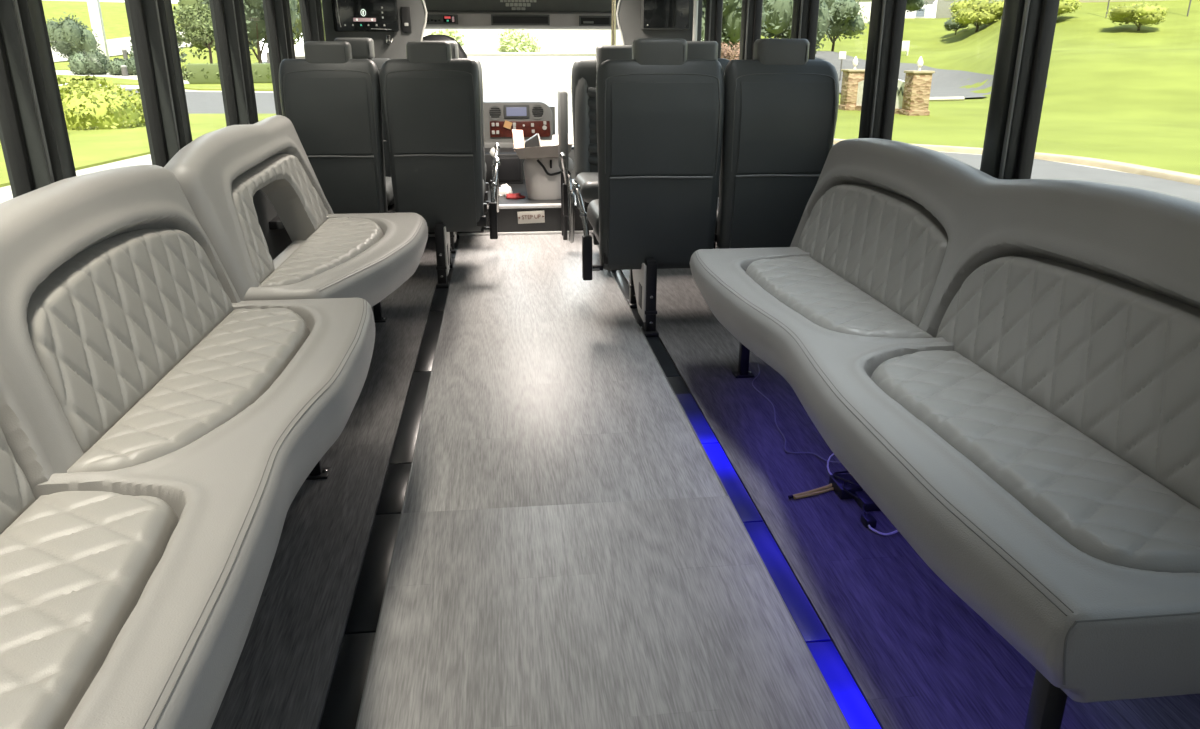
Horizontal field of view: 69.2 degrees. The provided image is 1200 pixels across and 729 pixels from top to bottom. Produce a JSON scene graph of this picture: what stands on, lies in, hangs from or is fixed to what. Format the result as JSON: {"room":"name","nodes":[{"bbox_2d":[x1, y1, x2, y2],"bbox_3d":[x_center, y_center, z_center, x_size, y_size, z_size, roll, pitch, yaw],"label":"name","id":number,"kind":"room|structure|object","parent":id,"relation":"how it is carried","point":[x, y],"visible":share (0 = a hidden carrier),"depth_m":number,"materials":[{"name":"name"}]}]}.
{"room":"vehicle interior","nodes":[
{"label":"vehicle interior","id":0,"kind":"room"},
{"bbox_2d":[253,189,291,259],"bbox_3d":[-1.549,-0.172,3.318,0.080,1.100,8.730,-2,20,-6],"label":"wall","id":1,"kind":"structure","parent":0,"point":[277,240],"depth_m":4.29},
{"bbox_2d":[0,31,34,196],"bbox_3d":[-1.397,-0.739,1.661,0.040,1.080,0.802,-2,20,-6],"label":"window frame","id":2,"kind":"structure","parent":1,"relation":"in","point":[10,123],"depth_m":2.12,"materials":[{"name":"metal"}]},
{"bbox_2d":[0,0,75,197],"bbox_3d":[-1.429,-0.900,2.097,0.116,1.110,0.144,-2,20,-6],"label":"window pillar","id":3,"kind":"structure","parent":1,"relation":"attached to","point":[23,27],"depth_m":2.15,"materials":[{"name":"metal"}]},
{"bbox_2d":[128,0,167,166],"bbox_3d":[-1.500,-1.049,2.532,0.040,1.080,0.802,-2,20,-6],"label":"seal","id":4,"kind":"structure","parent":1,"relation":"in","point":[136,6],"depth_m":2.96,"materials":[{"name":"rubber"}]},
{"bbox_2d":[124,0,192,164],"bbox_3d":[-1.531,-1.210,2.967,0.116,1.110,0.144,-2,20,-6],"label":"trim","id":5,"kind":"structure","parent":1,"relation":"attached to","point":[159,18],"depth_m":3.00,"materials":[{"name":"metal"}]},
{"bbox_2d":[212,0,238,125],"bbox_3d":[-1.602,-1.359,3.403,0.040,1.080,0.802,-2,20,-6],"label":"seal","id":6,"kind":"structure","parent":1,"relation":"in","point":[218,7],"depth_m":3.81,"materials":[{"name":"rubber"}]},
{"bbox_2d":[209,0,258,125],"bbox_3d":[-1.633,-1.519,3.838,0.116,1.110,0.144,-2,20,-6],"label":"trim","id":7,"kind":"structure","parent":1,"relation":"attached to","point":[234,12],"depth_m":3.86,"materials":[{"name":"metal"}]},
{"bbox_2d":[265,0,281,114],"bbox_3d":[-1.704,-1.669,4.274,0.040,1.080,0.802,-2,20,-6],"label":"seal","id":8,"kind":"structure","parent":1,"relation":"in","point":[270,10],"depth_m":4.66,"materials":[{"name":"rubber"}]},
{"bbox_2d":[262,0,295,114],"bbox_3d":[-1.735,-1.829,4.709,0.116,1.110,0.144,-2,20,-6],"label":"trim","id":9,"kind":"structure","parent":1,"relation":"attached to","point":[281,7],"depth_m":4.68,"materials":[{"name":"metal"}]},
{"bbox_2d":[301,0,311,41],"bbox_3d":[-1.806,-1.979,5.144,0.040,1.080,0.802,-2,20,-6],"label":"window","id":10,"kind":"structure","parent":1,"relation":"in","point":[305,5],"depth_m":5.48,"materials":[{"name":"rubber"}]},
{"bbox_2d":[299,0,324,42],"bbox_3d":[-1.837,-2.139,5.580,0.116,1.110,0.144,-2,20,-6],"label":"trim","id":11,"kind":"structure","parent":1,"relation":"attached to","point":[315,9],"depth_m":5.52,"materials":[{"name":"metal"}]},
{"bbox_2d":[428,203,592,236],"bbox_3d":[-0.487,-0.942,5.646,2.570,0.190,0.070,-2,20,-6],"label":"trim","id":12,"kind":"structure","parent":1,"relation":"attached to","point":[551,205],"depth_m":5.62,"materials":[{"name":"metal"}]},
{"bbox_2d":[211,237,437,728],"bbox_3d":[-1.036,0.306,2.497,0.855,0.050,6.600,-2,20,-6],"label":"floor","id":13,"kind":"structure","parent":0,"point":[282,676],"depth_m":2.04,"materials":[{"name":"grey wood"}]},
{"bbox_2d":[0,165,374,728],"bbox_3d":[-0.820,0.195,1.468,0.640,0.849,2.241,-2,20,-6],"label":"couch","id":14,"kind":"object","parent":13,"relation":"on","point":[161,428],"visible":1,"depth_m":1.48,"materials":[{"name":"grey leather"}]},
{"bbox_2d":[164,115,427,322],"bbox_3d":[-1.013,-0.437,3.217,0.676,0.867,1.422,-2,20,-6],"label":"seat","id":15,"kind":"object","parent":13,"relation":"on","point":[366,256],"visible":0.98,"depth_m":2.93,"materials":[{"name":"grey leather"}]},
{"bbox_2d":[428,179,592,233],"bbox_3d":[-0.560,-1.133,6.285,2.690,0.222,1.350,-2,20,-6],"label":"step","id":16,"kind":"structure","parent":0,"point":[507,219],"depth_m":5.66,"materials":[{"name":"black plastic"}]},
{"bbox_2d":[423,35,467,57],"bbox_3d":[-1.177,-1.884,6.480,0.500,1.063,0.530,-2,20,-6],"label":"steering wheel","id":17,"kind":"object","parent":16,"relation":"on","point":[462,54],"visible":0.06,"depth_m":6.09,"materials":[{"name":"black plastic"}]},
{"bbox_2d":[485,148,523,183],"bbox_3d":[-0.835,-1.552,6.792,0.460,0.228,0.462,-2,20,-6],"label":"base cabinet","id":18,"kind":"object","parent":16,"relation":"on","point":[511,166],"visible":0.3,"depth_m":6.59,"materials":[{"name":"black plastic"}]},
{"bbox_2d":[322,0,702,58],"bbox_3d":[-0.560,-2.096,5.938,2.530,1.790,0.059,-2,20,-6],"label":"wall","id":19,"kind":"structure","parent":16,"relation":"on","point":[396,49],"depth_m":5.81,"materials":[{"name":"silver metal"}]},
{"bbox_2d":[331,0,398,31],"bbox_3d":[-1.536,-2.361,5.673,0.415,0.355,0.065,-2,20,-6],"label":"screen","id":20,"kind":"object","parent":19,"relation":"attached to","point":[348,15],"visible":1,"depth_m":5.67,"materials":[{"name":"black plastic"}]},
{"bbox_2d":[401,7,411,32],"bbox_3d":[-1.282,-2.280,5.754,0.060,0.160,0.022,-2,20,-6],"label":"switch","id":21,"kind":"object","parent":19,"relation":"attached to","point":[405,11],"visible":1,"depth_m":5.75,"materials":[{"name":"black plastic"}]},
{"bbox_2d":[641,0,690,29],"bbox_3d":[0.445,-2.450,5.870,0.330,0.358,0.072,-2,20,-6],"label":"screen","id":22,"kind":"object","parent":19,"relation":"attached to","point":[655,14],"visible":1,"depth_m":5.87,"materials":[{"name":"black glass"}]},
{"bbox_2d":[517,210,544,223],"bbox_3d":[-0.446,-0.954,5.633,0.176,0.084,0.012,-2,20,-6],"label":"sign","id":23,"kind":"object","parent":16,"relation":"attached to","point":[524,217],"visible":1,"depth_m":5.63,"materials":[{"name":"white plastic"}]},
{"bbox_2d":[523,157,573,199],"bbox_3d":[-0.350,-1.288,5.971,0.345,0.280,0.271,-2,20,-6],"label":"bin","id":24,"kind":"object","parent":16,"relation":"on","point":[542,175],"visible":0.7,"depth_m":5.87,"materials":[{"name":"plastic"}]},
{"bbox_2d":[514,139,573,158],"bbox_3d":[-0.363,-1.457,5.878,0.439,0.097,0.368,-2,20,-6],"label":"cardboard tray","id":25,"kind":"object","parent":24,"relation":"on","point":[546,150],"visible":0.57,"depth_m":5.73,"materials":[{"name":"brown cardboard"}]},
{"bbox_2d":[512,129,524,150],"bbox_3d":[-0.539,-1.482,5.767,0.080,0.146,0.053,-2,20,-6],"label":"paper note","id":26,"kind":"object","parent":25,"relation":"in","point":[518,139],"visible":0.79,"depth_m":5.76,"materials":[{"name":"white paper"}]},
{"bbox_2d":[611,0,615,44],"bbox_3d":[0.087,-2.020,5.645,0.080,1.878,0.080,-2,20,-6],"label":"pole","id":27,"kind":"object","parent":16,"relation":"on","point":[613,2],"visible":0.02,"depth_m":5.57,"materials":[{"name":"beige metal"}]},
{"bbox_2d":[692,0,697,40],"bbox_3d":[0.621,-2.050,5.729,0.080,1.878,0.080,-2,20,-6],"label":"pole","id":28,"kind":"object","parent":16,"relation":"on","point":[695,8],"visible":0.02,"depth_m":5.65,"materials":[{"name":"silver metal"}]},
{"bbox_2d":[424,0,618,11],"bbox_3d":[-0.685,-3.084,6.789,2.570,0.640,0.480,-2,20,-6],"label":"wall","id":29,"kind":"structure","parent":0,"point":[431,5],"depth_m":6.67,"materials":[{"name":"black plastic"}]},
{"bbox_2d":[500,0,535,9],"bbox_3d":[-0.624,-2.752,6.655,0.275,0.076,0.010,-2,20,-6],"label":"vent","id":30,"kind":"object","parent":29,"relation":"attached to","point":[507,4],"depth_m":6.65,"materials":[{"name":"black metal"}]},
{"bbox_2d":[425,11,618,29],"bbox_3d":[-0.674,-2.698,6.827,2.530,0.117,0.469,-2,20,-6],"label":"console","id":31,"kind":"object","parent":29,"relation":"attached to","point":[435,19],"visible":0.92,"depth_m":6.64,"materials":[{"name":"black plastic"}]},
{"bbox_2d":[523,105,574,178],"bbox_3d":[-0.698,-1.728,7.393,2.730,0.900,0.250,-2,20,-6],"label":"wall","id":32,"kind":"structure","parent":0,"point":[552,107],"depth_m":7.31,"materials":[{"name":"grey plastic"}]},
{"bbox_2d":[483,101,552,147],"bbox_3d":[-0.951,-1.927,7.051,1.210,0.385,0.300,-2,20,-6],"label":"dashboard","id":33,"kind":"object","parent":32,"relation":"attached to","point":[532,117],"visible":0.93,"depth_m":6.99,"materials":[{"name":"grey plastic"}]},
{"bbox_2d":[488,105,502,119],"bbox_3d":[-0.839,-2.014,6.959,0.120,0.119,0.016,-2,20,-6],"label":"round vent","id":34,"kind":"object","parent":33,"relation":"attached to","point":[495,112],"depth_m":6.95,"materials":[{"name":"black plastic"}]},
{"bbox_2d":[484,141,513,147],"bbox_3d":[-0.948,-1.775,7.079,1.210,0.080,0.250,-2,20,-6],"label":"shelf","id":35,"kind":"object","parent":33,"relation":"attached to","point":[488,144],"depth_m":6.98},
{"bbox_2d":[530,104,544,119],"bbox_3d":[-0.501,-2.031,6.993,0.120,0.119,0.016,-2,20,-6],"label":"round vent","id":36,"kind":"object","parent":33,"relation":"attached to","point":[537,111],"depth_m":6.99,"materials":[{"name":"black plastic"}]},
{"bbox_2d":[357,233,848,728],"bbox_3d":[-0.121,0.270,2.591,0.851,0.054,6.600,-2,20,-6],"label":"floor","id":37,"kind":"structure","parent":0,"point":[569,552],"depth_m":2.05,"materials":[{"name":"grey wood"}]},
{"bbox_2d":[319,236,459,728],"bbox_3d":[-0.578,0.291,2.545,0.067,0.045,6.600,-2,20,-6],"label":"trim","id":38,"kind":"structure","parent":37,"relation":"attached to","point":[342,706],"depth_m":2.04,"materials":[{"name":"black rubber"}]},
{"bbox_2d":[269,41,500,287],"bbox_3d":[-1.091,-1.046,4.499,1.137,1.164,0.739,-2,20,-6],"label":"seat","id":39,"kind":"object","parent":38,"relation":"on","point":[431,107],"visible":0.87,"depth_m":4.15,"materials":[{"name":"black leather"}]},
{"bbox_2d":[385,177,393,206],"bbox_3d":[-1.307,-0.900,4.567,0.445,0.115,0.470,-2,20,-6],"label":"seat cushion","id":40,"kind":"object","parent":39,"relation":"on","point":[389,190],"depth_m":4.48,"materials":[{"name":"grey leather"}]},
{"bbox_2d":[334,38,499,252],"bbox_3d":[-1.178,-1.333,5.262,1.142,1.194,0.739,-2,20,-6],"label":"seat","id":41,"kind":"object","parent":38,"relation":"on","point":[362,48],"visible":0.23,"depth_m":4.91,"materials":[{"name":"black leather"}]},
{"bbox_2d":[557,90,568,239],"bbox_3d":[-0.227,-1.237,5.417,0.050,0.900,0.220,-2,20,-6],"label":"panel","id":42,"kind":"object","parent":37,"relation":"on","point":[562,95],"visible":0.69,"depth_m":5.27,"materials":[{"name":"grey plastic"}]},
{"bbox_2d":[592,234,830,642],"bbox_3d":[0.331,0.258,2.640,0.059,0.045,6.600,-2,20,-6],"label":"trim","id":43,"kind":"structure","parent":37,"relation":"attached to","point":[673,376],"depth_m":3.41,"materials":[{"name":"black rubber"}]},
{"bbox_2d":[559,41,729,246],"bbox_3d":[0.337,-1.163,4.812,1.110,1.178,0.731,-3,20,-8],"label":"seat","id":44,"kind":"object","parent":43,"relation":"on","point":[584,70],"visible":0.32,"depth_m":4.81,"materials":[{"name":"black leather"}]},
{"bbox_2d":[575,172,597,202],"bbox_3d":[0.109,-0.980,4.790,0.462,0.115,0.470,-2,20,-6],"label":"seat cushion","id":45,"kind":"object","parent":44,"relation":"on","point":[588,181],"depth_m":4.58,"materials":[{"name":"grey leather"}]},
{"bbox_2d":[569,38,838,336],"bbox_3d":[0.437,-0.795,3.795,1.125,1.164,0.739,-2,20,-6],"label":"seat","id":46,"kind":"object","parent":43,"relation":"on","point":[670,125],"visible":0.93,"depth_m":3.44,"materials":[{"name":"grey leather"}]},
{"bbox_2d":[587,199,598,236],"bbox_3d":[0.204,-0.649,3.861,0.490,0.115,0.470,-2,20,-6],"label":"seat cushion","id":47,"kind":"object","parent":46,"relation":"on","point":[593,207],"depth_m":3.81,"materials":[{"name":"grey leather"}]},
{"bbox_2d":[676,394,880,728],"bbox_3d":[0.449,0.593,1.625,0.053,0.004,2.944,-2,20,-6],"label":"led strip","id":48,"kind":"object","parent":43,"relation":"attached to","point":[856,711],"visible":1,"depth_m":1.91,"materials":[{"name":"blue plastic"}]},
{"bbox_2d":[591,234,850,728],"bbox_3d":[0.300,0.236,2.628,0.004,0.014,6.600,-2,20,-6],"label":"trim","id":49,"kind":"structure","parent":37,"relation":"on","point":[725,491],"depth_m":2.33,"materials":[{"name":"metal"}]},
{"bbox_2d":[621,268,1199,728],"bbox_3d":[0.787,0.238,2.687,0.858,0.050,6.600,-2,20,-6],"label":"floor","id":50,"kind":"structure","parent":0,"point":[918,655],"depth_m":1.93,"materials":[{"name":"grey wood"}]},
{"bbox_2d":[752,364,840,462],"bbox_3d":[0.589,0.139,2.841,0.155,0.030,0.902,-2,20,-6],"label":"loose wire","id":51,"kind":"object","parent":50,"relation":"on","point":[758,364],"visible":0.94,"depth_m":2.65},
{"bbox_2d":[788,483,833,498],"bbox_3d":[0.611,0.317,2.326,0.246,0.044,0.028,-8,21,-22],"label":"wire bundle","id":52,"kind":"object","parent":50,"relation":"on","point":[819,490],"visible":0.62,"depth_m":2.31,"materials":[{"name":"brown plastic"}]},
{"bbox_2d":[827,453,898,535],"bbox_3d":[0.675,0.329,2.278,0.090,0.054,0.386,-2,20,-6],"label":"cable","id":53,"kind":"object","parent":50,"relation":"on","point":[845,486],"visible":0.85,"depth_m":2.28,"materials":[{"name":"black plastic"}]},
{"bbox_2d":[689,138,1199,728],"bbox_3d":[0.745,-0.058,2.169,0.674,0.855,2.307,-2,20,-6],"label":"couch","id":54,"kind":"object","parent":50,"relation":"on","point":[1008,370],"visible":1,"depth_m":1.63,"materials":[{"name":"grey leather"}]},
{"bbox_3d":[1.085,-0.270,3.593,0.080,1.100,8.730,-2,20,-6],"label":"wall","id":55,"kind":"structure","parent":0,"visible":0},
{"bbox_2d":[704,0,722,57],"bbox_3d":[0.758,-2.235,5.850,0.098,1.090,0.128,-2,20,-6],"label":"trim","id":56,"kind":"structure","parent":55,"relation":"attached to","point":[710,14],"depth_m":5.78,"materials":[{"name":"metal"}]},
{"bbox_2d":[715,0,722,57],"bbox_3d":[0.828,-2.076,5.418,0.040,1.080,0.802,-2,20,-6],"label":"window","id":57,"kind":"structure","parent":55,"relation":"in","point":[718,23],"depth_m":5.76,"materials":[{"name":"glass"}]},
{"bbox_2d":[739,0,762,59],"bbox_3d":[0.860,-1.925,4.979,0.098,1.090,0.128,-2,20,-6],"label":"trim","id":58,"kind":"structure","parent":55,"relation":"attached to","point":[748,6],"depth_m":4.94,"materials":[{"name":"metal"}]},
{"bbox_2d":[752,0,761,59],"bbox_3d":[0.930,-1.766,4.548,0.040,1.080,0.802,-2,20,-6],"label":"window","id":59,"kind":"structure","parent":55,"relation":"in","point":[758,3],"depth_m":4.89,"materials":[{"name":"glass"}]},
{"bbox_2d":[791,0,819,52],"bbox_3d":[0.962,-1.615,4.109,0.098,1.090,0.128,-2,20,-6],"label":"trim","id":60,"kind":"structure","parent":55,"relation":"attached to","point":[800,17],"depth_m":4.06,"materials":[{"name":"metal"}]},
{"bbox_2d":[807,0,833,145],"bbox_3d":[1.032,-1.457,3.677,0.040,1.080,0.802,-2,20,-6],"label":"window","id":61,"kind":"structure","parent":55,"relation":"in","point":[814,4],"depth_m":4.04,"materials":[{"name":"rubber"}]},
{"bbox_2d":[858,0,894,138],"bbox_3d":[1.065,-1.306,3.238,0.098,1.090,0.128,-2,20,-6],"label":"trim","id":62,"kind":"structure","parent":55,"relation":"attached to","point":[882,11],"depth_m":3.26,"materials":[{"name":"metal"}]},
{"bbox_2d":[881,0,906,139],"bbox_3d":[1.134,-1.147,2.806,0.040,1.080,0.802,-2,20,-6],"label":"window","id":63,"kind":"structure","parent":55,"relation":"in","point":[900,5],"depth_m":3.23,"materials":[{"name":"metal"}]},
{"bbox_2d":[980,0,1042,178],"bbox_3d":[1.167,-0.996,2.367,0.098,1.090,0.128,-2,20,-6],"label":"window pillar","id":64,"kind":"structure","parent":55,"relation":"attached to","point":[1020,20],"depth_m":2.41,"materials":[{"name":"metal"}]},
{"bbox_2d":[1015,0,1059,178],"bbox_3d":[1.236,-0.837,1.935,0.040,1.080,0.802,-2,20,-6],"label":"window","id":65,"kind":"structure","parent":55,"relation":"in","point":[1049,10],"depth_m":2.37,"materials":[{"name":"metal"}]},
{"label":"outside","id":66,"kind":"structure","parent":0,"visible":0},
{"bbox_2d":[905,0,934,17],"bbox_3d":[46.708,-56.003,136.389,13.925,6.200,13.518,-2,20,-6],"label":"house","id":67,"kind":"structure","parent":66,"point":[927,12],"depth_m":131.58,"materials":[{"name":"white paint"}]},
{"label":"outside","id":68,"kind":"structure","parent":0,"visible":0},
{"bbox_2d":[51,31,190,61],"bbox_3d":[-85.378,-55.234,150.055,25.735,6.604,53.964,-2,20,-6],"label":"road","id":69,"kind":"structure","parent":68,"point":[115,46],"depth_m":152.21,"materials":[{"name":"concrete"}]},
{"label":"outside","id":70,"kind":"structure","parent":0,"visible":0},
{"bbox_3d":[-37.250,-37.909,112.424,28.000,0.110,8.000,-2,20,-6],"label":"kitchen island","id":71,"kind":"object","parent":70,"visible":0},
{"bbox_2d":[201,0,300,62],"bbox_3d":[-44.291,-46.908,111.045,12.374,18.209,12.462,-2,20,-6],"label":"tree","id":72,"kind":"object","parent":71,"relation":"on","point":[254,12],"visible":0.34,"depth_m":110.64,"materials":[{"name":"green plant"}]},
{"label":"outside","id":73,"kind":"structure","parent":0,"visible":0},
{"bbox_2d":[0,60,1125,202],"bbox_3d":[-48.483,-53.505,156.816,460.000,0.300,460.000,-2,20,-6],"label":"ground","id":74,"kind":"structure","parent":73,"point":[548,96],"depth_m":41.50,"materials":[{"name":"concrete"}]},
{"bbox_2d":[46,12,100,60],"bbox_3d":[-59.404,-36.068,97.869,5.712,6.580,4.947,-2,20,-6],"label":"tree","id":75,"kind":"object","parent":74,"relation":"on","point":[67,36],"visible":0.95,"depth_m":96.43,"materials":[{"name":"green plant"}]},
{"bbox_2d":[67,49,109,74],"bbox_3d":[-54.405,-32.017,92.606,4.262,3.012,2.860,-2,20,-6],"label":"bush","id":76,"kind":"object","parent":74,"relation":"on","point":[94,62],"visible":0.93,"depth_m":91.83,"materials":[{"name":"green plant"}]},
{"bbox_2d":[105,57,136,74],"bbox_3d":[-49.440,-31.032,90.943,4.208,2.198,2.966,-2,20,-6],"label":"bush","id":77,"kind":"object","parent":74,"relation":"on","point":[114,67],"visible":0.67,"depth_m":90.03,"materials":[{"name":"green plant"}]},
{"bbox_2d":[173,3,214,63],"bbox_3d":[-38.502,-31.345,84.380,6.580,6.710,6.639,-2,20,-6],"label":"tree","id":78,"kind":"object","parent":74,"relation":"on","point":[202,25],"visible":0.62,"depth_m":82.70,"materials":[{"name":"green plant"}]},
{"bbox_2d":[173,0,252,59],"bbox_3d":[-56.647,-53.812,128.842,13.808,19.299,13.811,-2,20,-6],"label":"tree","id":79,"kind":"object","parent":74,"relation":"on","point":[200,47],"visible":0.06,"depth_m":129.25,"materials":[{"name":"green plant"}]},
{"bbox_2d":[292,0,325,42],"bbox_3d":[-40.705,-53.307,127.518,12.862,19.221,13.218,-2,20,-6],"label":"tree","id":80,"kind":"object","parent":74,"relation":"on","point":[299,25],"visible":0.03,"depth_m":125.98,"materials":[{"name":"green plant"}]},
{"bbox_2d":[428,29,464,46],"bbox_3d":[-10.357,-20.370,57.818,2.622,3.831,2.883,-7,21,-20],"label":"sunlit tree","id":81,"kind":"object","parent":74,"relation":"on","point":[456,35],"visible":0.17,"depth_m":56.90,"materials":[{"name":"green plant"}]},
{"bbox_2d":[495,29,540,51],"bbox_3d":[-5.281,-19.918,56.365,2.970,3.952,3.524,-2,20,-6],"label":"sunlit tree","id":82,"kind":"object","parent":74,"relation":"on","point":[516,40],"visible":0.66,"depth_m":55.46,"materials":[{"name":"green plant"}]},
{"bbox_2d":[423,29,622,51],"bbox_3d":[-10.979,-34.633,93.177,28.800,6.800,10.800,-2,20,-6],"label":"white hall","id":83,"kind":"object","parent":74,"relation":"on","point":[475,40],"visible":0.02,"depth_m":89.01,"materials":[{"name":"white paint"}]},
{"bbox_2d":[465,52,595,88],"bbox_3d":[-5.712,-18.138,53.745,12.100,2.150,0.600,-2,20,-6],"label":"wall","id":84,"kind":"structure","parent":74,"relation":"on","point":[500,70],"depth_m":53.67,"materials":[{"name":"white paint"}]},
{"bbox_2d":[833,138,1199,184],"bbox_3d":[3.240,-16.473,52.183,9.850,0.160,132.000,-2,20,-6],"label":"curb","id":85,"kind":"object","parent":74,"relation":"on","point":[1107,164],"visible":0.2,"depth_m":16.42,"materials":[{"name":"concrete"}]},
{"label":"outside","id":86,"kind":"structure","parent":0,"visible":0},
{"bbox_2d":[815,51,1046,97],"bbox_3d":[18.077,-19.783,57.871,14.702,2.215,48.800,-2,20,-6],"label":"gravel drive","id":87,"kind":"structure","parent":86,"point":[945,83],"depth_m":57.61,"materials":[{"name":"stone"}]},
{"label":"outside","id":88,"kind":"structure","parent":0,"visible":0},
{"bbox_2d":[42,0,257,69],"bbox_3d":[-169.229,-59.286,151.586,229.080,14.000,221.607,-2,20,-6],"label":"hill","id":89,"kind":"structure","parent":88,"point":[114,15],"depth_m":174.53,"materials":[{"name":"green plant"}]},
{"bbox_2d":[87,0,109,58],"bbox_3d":[-71.121,-48.882,122.786,2.200,14.200,1.600,-2,20,-6],"label":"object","id":90,"kind":"object","parent":89,"relation":"on","point":[94,9],"visible":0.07,"depth_m":122.76,"materials":[{"name":"concrete"}]},
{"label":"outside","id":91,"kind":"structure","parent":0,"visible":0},
{"bbox_2d":[184,83,272,90],"bbox_3d":[-23.146,-21.373,65.927,12.800,0.120,33.200,-2,20,-6],"label":"grass strip","id":92,"kind":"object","parent":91,"point":[257,86],"visible":0.17,"depth_m":53.99,"materials":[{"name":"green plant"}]},
{"bbox_2d":[182,62,271,83],"bbox_3d":[-25.739,-20.626,61.760,7.340,1.653,1.373,-9,21,-23],"label":"box hedge","id":93,"kind":"object","parent":92,"relation":"on","point":[206,73],"visible":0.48,"depth_m":60.64,"materials":[{"name":"green plant"}]},
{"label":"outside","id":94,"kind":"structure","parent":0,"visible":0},
{"bbox_2d":[57,75,138,84],"bbox_3d":[-43.156,-24.539,74.842,21.500,0.110,34.000,-2,20,-6],"label":"grass strip","id":95,"kind":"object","parent":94,"point":[120,81],"visible":0.25,"depth_m":69.17,"materials":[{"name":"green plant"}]},
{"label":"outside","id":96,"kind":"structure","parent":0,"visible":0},
{"bbox_2d":[731,0,1199,174],"bbox_3d":[67.882,-21.801,57.867,139.480,6.210,132.000,-2,20,-6],"label":"lawn","id":97,"kind":"structure","parent":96,"point":[1114,92],"depth_m":34.62,"materials":[{"name":"green plant"}]},
{"bbox_2d":[721,41,739,60],"bbox_3d":[6.557,-14.619,43.062,2.633,2.786,2.800,-2,20,-6],"label":"flowering tree","id":98,"kind":"object","parent":97,"relation":"on","point":[725,52],"visible":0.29,"depth_m":42.53,"materials":[{"name":"pink plant"}]},
{"bbox_2d":[701,0,773,57],"bbox_3d":[7.739,-22.704,57.332,7.515,8.679,6.780,15,25,36],"label":"tree","id":99,"kind":"object","parent":97,"relation":"on","point":[732,9],"visible":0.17,"depth_m":55.20,"materials":[{"name":"green plant"}]},
{"bbox_2d":[761,0,835,53],"bbox_3d":[14.332,-26.499,65.162,6.815,8.806,6.921,8,21,21],"label":"tree","id":100,"kind":"object","parent":97,"relation":"on","point":[779,22],"visible":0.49,"depth_m":63.58,"materials":[{"name":"green plant"}]},
{"bbox_2d":[823,0,869,51],"bbox_3d":[20.870,-29.725,76.046,5.525,4.982,5.056,-2,20,-6],"label":"round tree","id":101,"kind":"object","parent":97,"relation":"on","point":[847,21],"visible":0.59,"depth_m":74.81,"materials":[{"name":"green plant"}]},
{"bbox_2d":[838,56,864,110],"label":"stone pillar","id":102,"kind":"structure","parent":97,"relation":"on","point":[852,79],"depth_m":32.36,"materials":[{"name":"stone"}]},
{"bbox_2d":[840,0,871,22],"bbox_3d":[30.919,-41.701,102.731,9.476,3.400,8.921,-2,20,-6],"label":"building","id":103,"kind":"structure","parent":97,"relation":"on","point":[867,3],"depth_m":99.90,"materials":[{"name":"white paint"}]},
{"bbox_2d":[895,56,934,115],"label":"stone pillar","id":104,"kind":"structure","parent":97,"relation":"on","point":[913,93],"depth_m":29.59,"materials":[{"name":"stone"}]},
{"bbox_2d":[906,0,927,12],"bbox_3d":[39.487,-47.539,114.360,6.920,4.855,7.505,-2,20,-6],"label":"round tree","id":105,"kind":"object","parent":97,"relation":"on","point":[912,5],"visible":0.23,"depth_m":112.46,"materials":[{"name":"green plant"}]},
{"bbox_2d":[943,17,968,34],"bbox_3d":[35.762,-34.056,87.103,2.964,2.431,2.556,-2,20,-6],"label":"round tree","id":106,"kind":"object","parent":97,"relation":"on","point":[949,25],"visible":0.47,"depth_m":86.65,"materials":[{"name":"green plant"}]},
{"bbox_2d":[935,0,1003,17],"bbox_3d":[45.871,-44.988,105.129,13.430,6.400,13.839,-2,20,-6],"label":"building","id":107,"kind":"structure","parent":97,"relation":"on","point":[942,10],"depth_m":102.70,"materials":[{"name":"white paint"}]},
{"bbox_2d":[949,0,1003,31],"bbox_3d":[35.884,-33.288,82.696,5.489,3.535,5.407,-2,20,-6],"label":"round tree","id":108,"kind":"object","parent":97,"relation":"on","point":[979,12],"visible":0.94,"depth_m":81.40,"materials":[{"name":"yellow plant"}]},
{"bbox_2d":[1057,0,1081,15],"bbox_3d":[32.636,-25.948,63.536,4.316,2.396,4.436,-2,20,-6],"label":"round tree","id":109,"kind":"object","parent":97,"relation":"on","point":[1065,6],"visible":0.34,"depth_m":62.03,"materials":[{"name":"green plant"}]},
{"bbox_2d":[1104,0,1169,30],"bbox_3d":[34.647,-22.546,56.491,3.931,2.049,3.990,-2,20,-6],"label":"round bush","id":110,"kind":"object","parent":97,"relation":"on","point":[1140,13],"visible":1,"depth_m":55.47,"materials":[{"name":"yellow plant"}]},
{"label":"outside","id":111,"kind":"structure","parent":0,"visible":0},
{"bbox_2d":[121,89,275,113],"bbox_3d":[-37.239,-14.167,45.801,62.680,0.032,21.342,4,20,12],"label":"road","id":112,"kind":"structure","parent":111,"point":[197,102],"depth_m":38.65,"materials":[{"name":"grey asphalt"}]},
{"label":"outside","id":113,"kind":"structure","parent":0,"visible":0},
{"bbox_2d":[833,144,1199,202],"bbox_3d":[6.409,-0.034,6.078,8.800,0.030,50.000,-2,20,-6],"label":"street","id":114,"kind":"structure","parent":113,"point":[1041,169],"depth_m":15.12,"materials":[{"name":"concrete"}]},
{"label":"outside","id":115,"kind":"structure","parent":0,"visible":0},
{"bbox_2d":[0,114,275,187],"bbox_3d":[-13.108,-3.550,15.900,7.935,0.070,31.581,-1,20,-2],"label":"verge","id":116,"kind":"structure","parent":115,"point":[90,148],"depth_m":20.58,"materials":[{"name":"green plant"}]},
{"bbox_2d":[57,75,145,129],"bbox_3d":[-14.831,-7.335,25.448,3.669,2.159,3.964,-3,20,-8],"label":"shrub","id":117,"kind":"object","parent":116,"relation":"on","point":[90,105],"visible":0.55,"depth_m":24.19,"materials":[{"name":"yellow plant"}]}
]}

